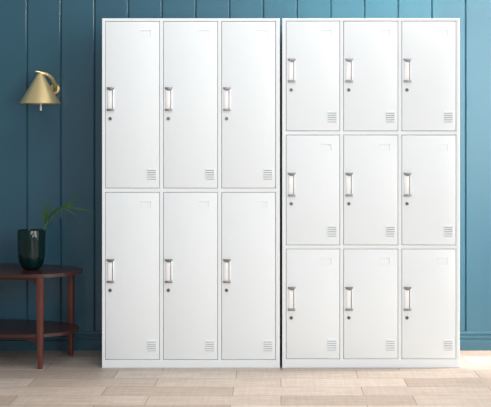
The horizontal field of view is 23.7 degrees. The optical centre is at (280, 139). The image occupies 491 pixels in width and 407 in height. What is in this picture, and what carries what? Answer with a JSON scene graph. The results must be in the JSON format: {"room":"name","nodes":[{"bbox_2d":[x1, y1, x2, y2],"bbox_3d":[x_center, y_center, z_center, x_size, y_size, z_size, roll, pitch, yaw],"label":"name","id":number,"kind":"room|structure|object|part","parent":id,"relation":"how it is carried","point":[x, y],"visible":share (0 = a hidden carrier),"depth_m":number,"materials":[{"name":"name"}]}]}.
{"room":"changing room","nodes":[
{"label":"changing room","id":0,"kind":"room"},
{"bbox_2d":[0,0,490,330],"bbox_3d":[-0.147,-0.169,6.770,9.795,2.750,0.120,0,0,0],"label":"wall","id":1,"kind":"structure","parent":0,"point":[54,153],"depth_m":6.71,"materials":[{"name":"teal paint"}]},
{"bbox_2d":[20,71,60,110],"bbox_3d":[-1.352,-0.276,6.575,0.228,0.224,0.268,0,0,0],"label":"wall lamp","id":2,"kind":"object","parent":1,"relation":"attached to","point":[40,92],"visible":1,"depth_m":6.51,"materials":[{"name":"gold metal"}]},
{"bbox_3d":[-1.305,-0.329,6.620,0.055,0.108,0.167,0,0,20],"label":"arm","id":3,"kind":"part","parent":2,"relation":"part of","materials":[{"name":"gold metal"}]},
{"bbox_3d":[-1.298,-0.292,6.702,0.060,0.060,0.015,0,0,0],"label":"wall plate","id":4,"kind":"part","parent":2,"relation":"part of","materials":[{"name":"gold metal"}]},
{"bbox_2d":[0,331,490,350],"bbox_3d":[-0.147,1.152,6.700,9.795,0.108,0.020,0,0,0],"label":"baseboard","id":5,"kind":"structure","parent":1,"relation":"attached to","point":[83,340],"depth_m":6.69,"materials":[{"name":"teal paint"}]},
{"bbox_2d":[0,351,490,406],"bbox_3d":[-0.147,1.236,2.770,9.795,0.060,8.120,0,0,0],"label":"floor","id":6,"kind":"structure","parent":0,"point":[80,379],"depth_m":5.76,"materials":[{"name":"brown wood"}]},
{"bbox_2d":[0,263,81,368],"bbox_3d":[-1.487,0.957,6.410,0.804,0.499,0.524,0,0,14],"label":"side table","id":7,"kind":"object","parent":6,"relation":"on","point":[35,331],"visible":0.97,"depth_m":6.28,"materials":[{"name":"red wood"}]},
{"bbox_3d":[-1.533,0.746,6.218,0.516,0.040,0.011,0,0,14],"label":"rail","id":8,"kind":"part","parent":7,"relation":"part of","materials":[{"name":"red wood"}]},
{"bbox_3d":[-1.532,1.062,6.221,0.516,0.040,0.011,0,0,13],"label":"rail","id":9,"kind":"part","parent":7,"relation":"part of","materials":[{"name":"red wood"}]},
{"bbox_2d":[17,229,45,269],"bbox_3d":[-1.361,0.598,6.375,0.153,0.216,0.153,0,0,0],"label":"vase","id":10,"kind":"object","parent":7,"relation":"on","point":[30,242],"visible":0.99,"depth_m":6.32,"materials":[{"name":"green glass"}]},
{"bbox_2d":[43,199,50,229],"bbox_3d":[-1.296,0.497,6.365,0.106,0.360,0.028,0,0,38],"label":"plant sprig","id":11,"kind":"object","parent":10,"relation":"in","point":[45,216],"visible":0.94,"depth_m":6.36,"materials":[{"name":"green plant"}]},
{"bbox_2d":[44,191,93,229],"bbox_3d":[-1.179,0.476,6.314,0.361,0.402,0.048,0,0,11],"label":"plant sprig","id":12,"kind":"object","parent":10,"relation":"in","point":[53,212],"visible":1,"depth_m":6.32,"materials":[{"name":"green plant"}]},
{"bbox_2d":[0,319,78,337],"bbox_3d":[-1.487,1.032,6.410,0.770,0.017,0.500,0,0,13],"label":"shelf","id":13,"kind":"object","parent":7,"relation":"attached to","point":[9,328],"depth_m":6.34,"materials":[{"name":"red wood"}]},
{"bbox_3d":[-1.269,0.966,6.154,0.037,0.480,0.037,0,0,14],"label":"leg","id":14,"kind":"part","parent":7,"relation":"part of","materials":[{"name":"red wood"}]},
{"bbox_3d":[-1.176,0.966,6.539,0.037,0.480,0.037,0,0,13],"label":"leg","id":15,"kind":"part","parent":7,"relation":"part of","materials":[{"name":"red wood"}]},
{"bbox_2d":[102,18,279,367],"bbox_3d":[-0.477,0.281,6.424,0.941,1.850,0.512,0,0,0],"label":"tall cabinet","id":16,"kind":"object","parent":6,"relation":"on","point":[191,106],"visible":1,"depth_m":6.18,"materials":[{"name":"white metal"}]},
{"bbox_3d":[-0.902,0.693,6.174,0.041,0.125,0.014,0,0,0],"label":"handle","id":17,"kind":"part","parent":16,"relation":"part of","materials":[{"name":"white plastic"}]},
{"bbox_3d":[-0.902,-0.216,6.174,0.041,0.125,0.014,0,0,0],"label":"handle","id":18,"kind":"part","parent":16,"relation":"part of","materials":[{"name":"white plastic"}]},
{"bbox_3d":[-0.787,0.720,6.190,0.284,0.883,0.020,0,0,0],"label":"door","id":19,"kind":"part","parent":16,"relation":"part of","materials":[{"name":"white metal"}]},
{"bbox_3d":[-0.787,-0.186,6.190,0.284,0.880,0.020,0,0,0],"label":"door","id":20,"kind":"part","parent":16,"relation":"part of","materials":[{"name":"white metal"}]},
{"bbox_2d":[147,340,155,350],"bbox_3d":[-0.683,1.087,6.178,0.046,0.058,0.006,0,0,0],"label":"vent","id":21,"kind":"object","parent":16,"relation":"attached to","point":[151,344],"depth_m":6.18,"materials":[{"name":"white metal"}]},
{"bbox_2d":[147,168,155,178],"bbox_3d":[-0.683,0.179,6.178,0.046,0.058,0.006,0,0,0],"label":"vent","id":22,"kind":"object","parent":16,"relation":"attached to","point":[151,172],"depth_m":6.18,"materials":[{"name":"white metal"}]},
{"bbox_3d":[-0.594,0.693,6.174,0.041,0.125,0.014,0,0,0],"label":"handle","id":23,"kind":"part","parent":16,"relation":"part of","materials":[{"name":"white plastic"}]},
{"bbox_3d":[-0.594,-0.216,6.174,0.041,0.125,0.014,0,0,0],"label":"handle","id":24,"kind":"part","parent":16,"relation":"part of","materials":[{"name":"white plastic"}]},
{"bbox_3d":[-0.479,0.720,6.190,0.284,0.883,0.020,0,0,0],"label":"door","id":25,"kind":"part","parent":16,"relation":"part of","materials":[{"name":"white metal"}]},
{"bbox_3d":[-0.479,-0.186,6.190,0.284,0.880,0.020,0,0,0],"label":"door","id":26,"kind":"part","parent":16,"relation":"part of","materials":[{"name":"white metal"}]},
{"bbox_2d":[206,340,213,350],"bbox_3d":[-0.375,1.087,6.178,0.046,0.058,0.006,0,0,0],"label":"vent","id":27,"kind":"object","parent":16,"relation":"attached to","point":[209,343],"depth_m":6.18,"materials":[{"name":"white metal"}]},
{"bbox_2d":[206,168,213,178],"bbox_3d":[-0.375,0.179,6.178,0.046,0.058,0.006,0,0,0],"label":"vent","id":28,"kind":"object","parent":16,"relation":"attached to","point":[209,171],"depth_m":6.18,"materials":[{"name":"white metal"}]},
{"bbox_3d":[-0.286,0.693,6.174,0.041,0.125,0.014,0,0,0],"label":"handle","id":29,"kind":"part","parent":16,"relation":"part of","materials":[{"name":"white plastic"}]},
{"bbox_3d":[-0.286,-0.216,6.174,0.041,0.125,0.014,0,0,0],"label":"handle","id":30,"kind":"part","parent":16,"relation":"part of","materials":[{"name":"white plastic"}]},
{"bbox_3d":[-0.171,0.720,6.190,0.283,0.883,0.020,0,0,0],"label":"door","id":31,"kind":"part","parent":16,"relation":"part of","materials":[{"name":"white metal"}]},
{"bbox_3d":[-0.171,-0.186,6.190,0.283,0.880,0.020,0,0,0],"label":"door","id":32,"kind":"part","parent":16,"relation":"part of","materials":[{"name":"white metal"}]},
{"bbox_2d":[264,340,271,350],"bbox_3d":[-0.069,1.087,6.178,0.046,0.058,0.006,0,0,0],"label":"vent","id":33,"kind":"object","parent":16,"relation":"attached to","point":[267,343],"depth_m":6.18,"materials":[{"name":"white metal"}]},
{"bbox_2d":[264,168,271,178],"bbox_3d":[-0.069,0.179,6.178,0.046,0.058,0.006,0,0,0],"label":"vent","id":34,"kind":"object","parent":16,"relation":"attached to","point":[267,171],"depth_m":6.18,"materials":[{"name":"white metal"}]},
{"bbox_2d":[282,18,459,367],"bbox_3d":[0.476,0.281,6.424,0.940,1.850,0.512,0,0,0],"label":"tall cabinet","id":35,"kind":"object","parent":6,"relation":"on","point":[371,106],"visible":1,"depth_m":6.18,"materials":[{"name":"white metal"}]},
{"bbox_3d":[0.057,0.236,6.174,0.041,0.125,0.014,0,0,0],"label":"handle","id":36,"kind":"part","parent":35,"relation":"part of","materials":[{"name":"white plastic"}]},
{"bbox_3d":[0.057,-0.368,6.174,0.041,0.125,0.014,0,0,0],"label":"handle","id":37,"kind":"part","parent":35,"relation":"part of","materials":[{"name":"white plastic"}]},
{"bbox_3d":[0.057,0.840,6.174,0.041,0.125,0.014,0,0,0],"label":"handle","id":38,"kind":"part","parent":35,"relation":"part of","materials":[{"name":"white plastic"}]},
{"bbox_3d":[0.169,0.868,6.190,0.282,0.579,0.020,0,0,0],"label":"door","id":39,"kind":"part","parent":35,"relation":"part of","materials":[{"name":"white metal"}]},
{"bbox_3d":[0.169,0.265,6.190,0.282,0.580,0.020,0,0,0],"label":"door","id":40,"kind":"part","parent":35,"relation":"part of","materials":[{"name":"white metal"}]},
{"bbox_3d":[0.169,-0.338,6.190,0.282,0.579,0.020,0,0,0],"label":"door","id":41,"kind":"part","parent":35,"relation":"part of","materials":[{"name":"white metal"}]},
{"bbox_2d":[328,339,336,349],"bbox_3d":[0.271,1.083,6.178,0.046,0.058,0.006,0,0,0],"label":"vent","id":42,"kind":"object","parent":35,"relation":"attached to","point":[332,343],"depth_m":6.18,"materials":[{"name":"white metal"}]},
{"bbox_2d":[328,225,336,235],"bbox_3d":[0.271,0.480,6.178,0.046,0.058,0.006,0,0,0],"label":"vent","id":43,"kind":"object","parent":35,"relation":"attached to","point":[332,229],"depth_m":6.18,"materials":[{"name":"white metal"}]},
{"bbox_2d":[328,111,336,121],"bbox_3d":[0.271,-0.123,6.178,0.046,0.058,0.006,0,0,0],"label":"vent","id":44,"kind":"object","parent":35,"relation":"attached to","point":[332,115],"depth_m":6.18,"materials":[{"name":"white metal"}]},
{"bbox_3d":[0.361,0.840,6.174,0.041,0.125,0.014,0,0,0],"label":"handle","id":45,"kind":"part","parent":35,"relation":"part of","materials":[{"name":"white plastic"}]},
{"bbox_3d":[0.361,0.236,6.174,0.041,0.125,0.014,0,0,0],"label":"handle","id":46,"kind":"part","parent":35,"relation":"part of","materials":[{"name":"white plastic"}]},
{"bbox_3d":[0.361,-0.368,6.174,0.041,0.125,0.014,0,0,0],"label":"handle","id":47,"kind":"part","parent":35,"relation":"part of","materials":[{"name":"white plastic"}]},
{"bbox_3d":[0.475,0.868,6.190,0.286,0.579,0.020,0,0,0],"label":"door","id":48,"kind":"part","parent":35,"relation":"part of","materials":[{"name":"white metal"}]},
{"bbox_3d":[0.475,0.265,6.190,0.286,0.580,0.020,0,0,0],"label":"door","id":49,"kind":"part","parent":35,"relation":"part of","materials":[{"name":"white metal"}]},
{"bbox_3d":[0.475,-0.338,6.190,0.286,0.579,0.020,0,0,0],"label":"door","id":50,"kind":"part","parent":35,"relation":"part of","materials":[{"name":"white metal"}]},
{"bbox_2d":[386,339,394,349],"bbox_3d":[0.579,1.083,6.178,0.046,0.058,0.006,0,0,0],"label":"vent","id":51,"kind":"object","parent":35,"relation":"attached to","point":[390,343],"depth_m":6.18,"materials":[{"name":"white metal"}]},
{"bbox_2d":[386,225,394,235],"bbox_3d":[0.579,0.480,6.178,0.046,0.058,0.006,0,0,0],"label":"vent","id":52,"kind":"object","parent":35,"relation":"attached to","point":[390,229],"depth_m":6.18,"materials":[{"name":"white metal"}]},
{"bbox_2d":[386,111,394,121],"bbox_3d":[0.579,-0.123,6.178,0.046,0.058,0.006,0,0,0],"label":"vent","id":53,"kind":"object","parent":35,"relation":"attached to","point":[390,115],"depth_m":6.18,"materials":[{"name":"white metal"}]},
{"bbox_3d":[0.669,0.840,6.174,0.041,0.125,0.014,0,0,0],"label":"handle","id":54,"kind":"part","parent":35,"relation":"part of","materials":[{"name":"white plastic"}]},
{"bbox_3d":[0.669,0.236,6.174,0.041,0.125,0.014,0,0,0],"label":"handle","id":55,"kind":"part","parent":35,"relation":"part of","materials":[{"name":"white plastic"}]},
{"bbox_3d":[0.669,-0.368,6.174,0.041,0.125,0.014,0,0,0],"label":"handle","id":56,"kind":"part","parent":35,"relation":"part of","materials":[{"name":"white plastic"}]},
{"bbox_3d":[0.782,0.868,6.190,0.284,0.579,0.020,0,0,0],"label":"door","id":57,"kind":"part","parent":35,"relation":"part of","materials":[{"name":"white metal"}]},
{"bbox_3d":[0.782,0.265,6.190,0.284,0.580,0.020,0,0,0],"label":"door","id":58,"kind":"part","parent":35,"relation":"part of","materials":[{"name":"white metal"}]},
{"bbox_3d":[0.782,-0.338,6.190,0.284,0.579,0.020,0,0,0],"label":"door","id":59,"kind":"part","parent":35,"relation":"part of","materials":[{"name":"white metal"}]},
{"bbox_2d":[444,339,452,349],"bbox_3d":[0.886,1.083,6.178,0.046,0.058,0.006,0,0,0],"label":"vent","id":60,"kind":"object","parent":35,"relation":"attached to","point":[448,343],"depth_m":6.18,"materials":[{"name":"white metal"}]},
{"bbox_2d":[444,225,452,235],"bbox_3d":[0.886,0.480,6.178,0.046,0.058,0.006,0,0,0],"label":"vent","id":61,"kind":"object","parent":35,"relation":"attached to","point":[448,229],"depth_m":6.18,"materials":[{"name":"white metal"}]},
{"bbox_2d":[444,111,452,121],"bbox_3d":[0.886,-0.123,6.178,0.046,0.058,0.006,0,0,0],"label":"vent","id":62,"kind":"object","parent":35,"relation":"attached to","point":[448,115],"depth_m":6.18,"materials":[{"name":"white metal"}]}
]}

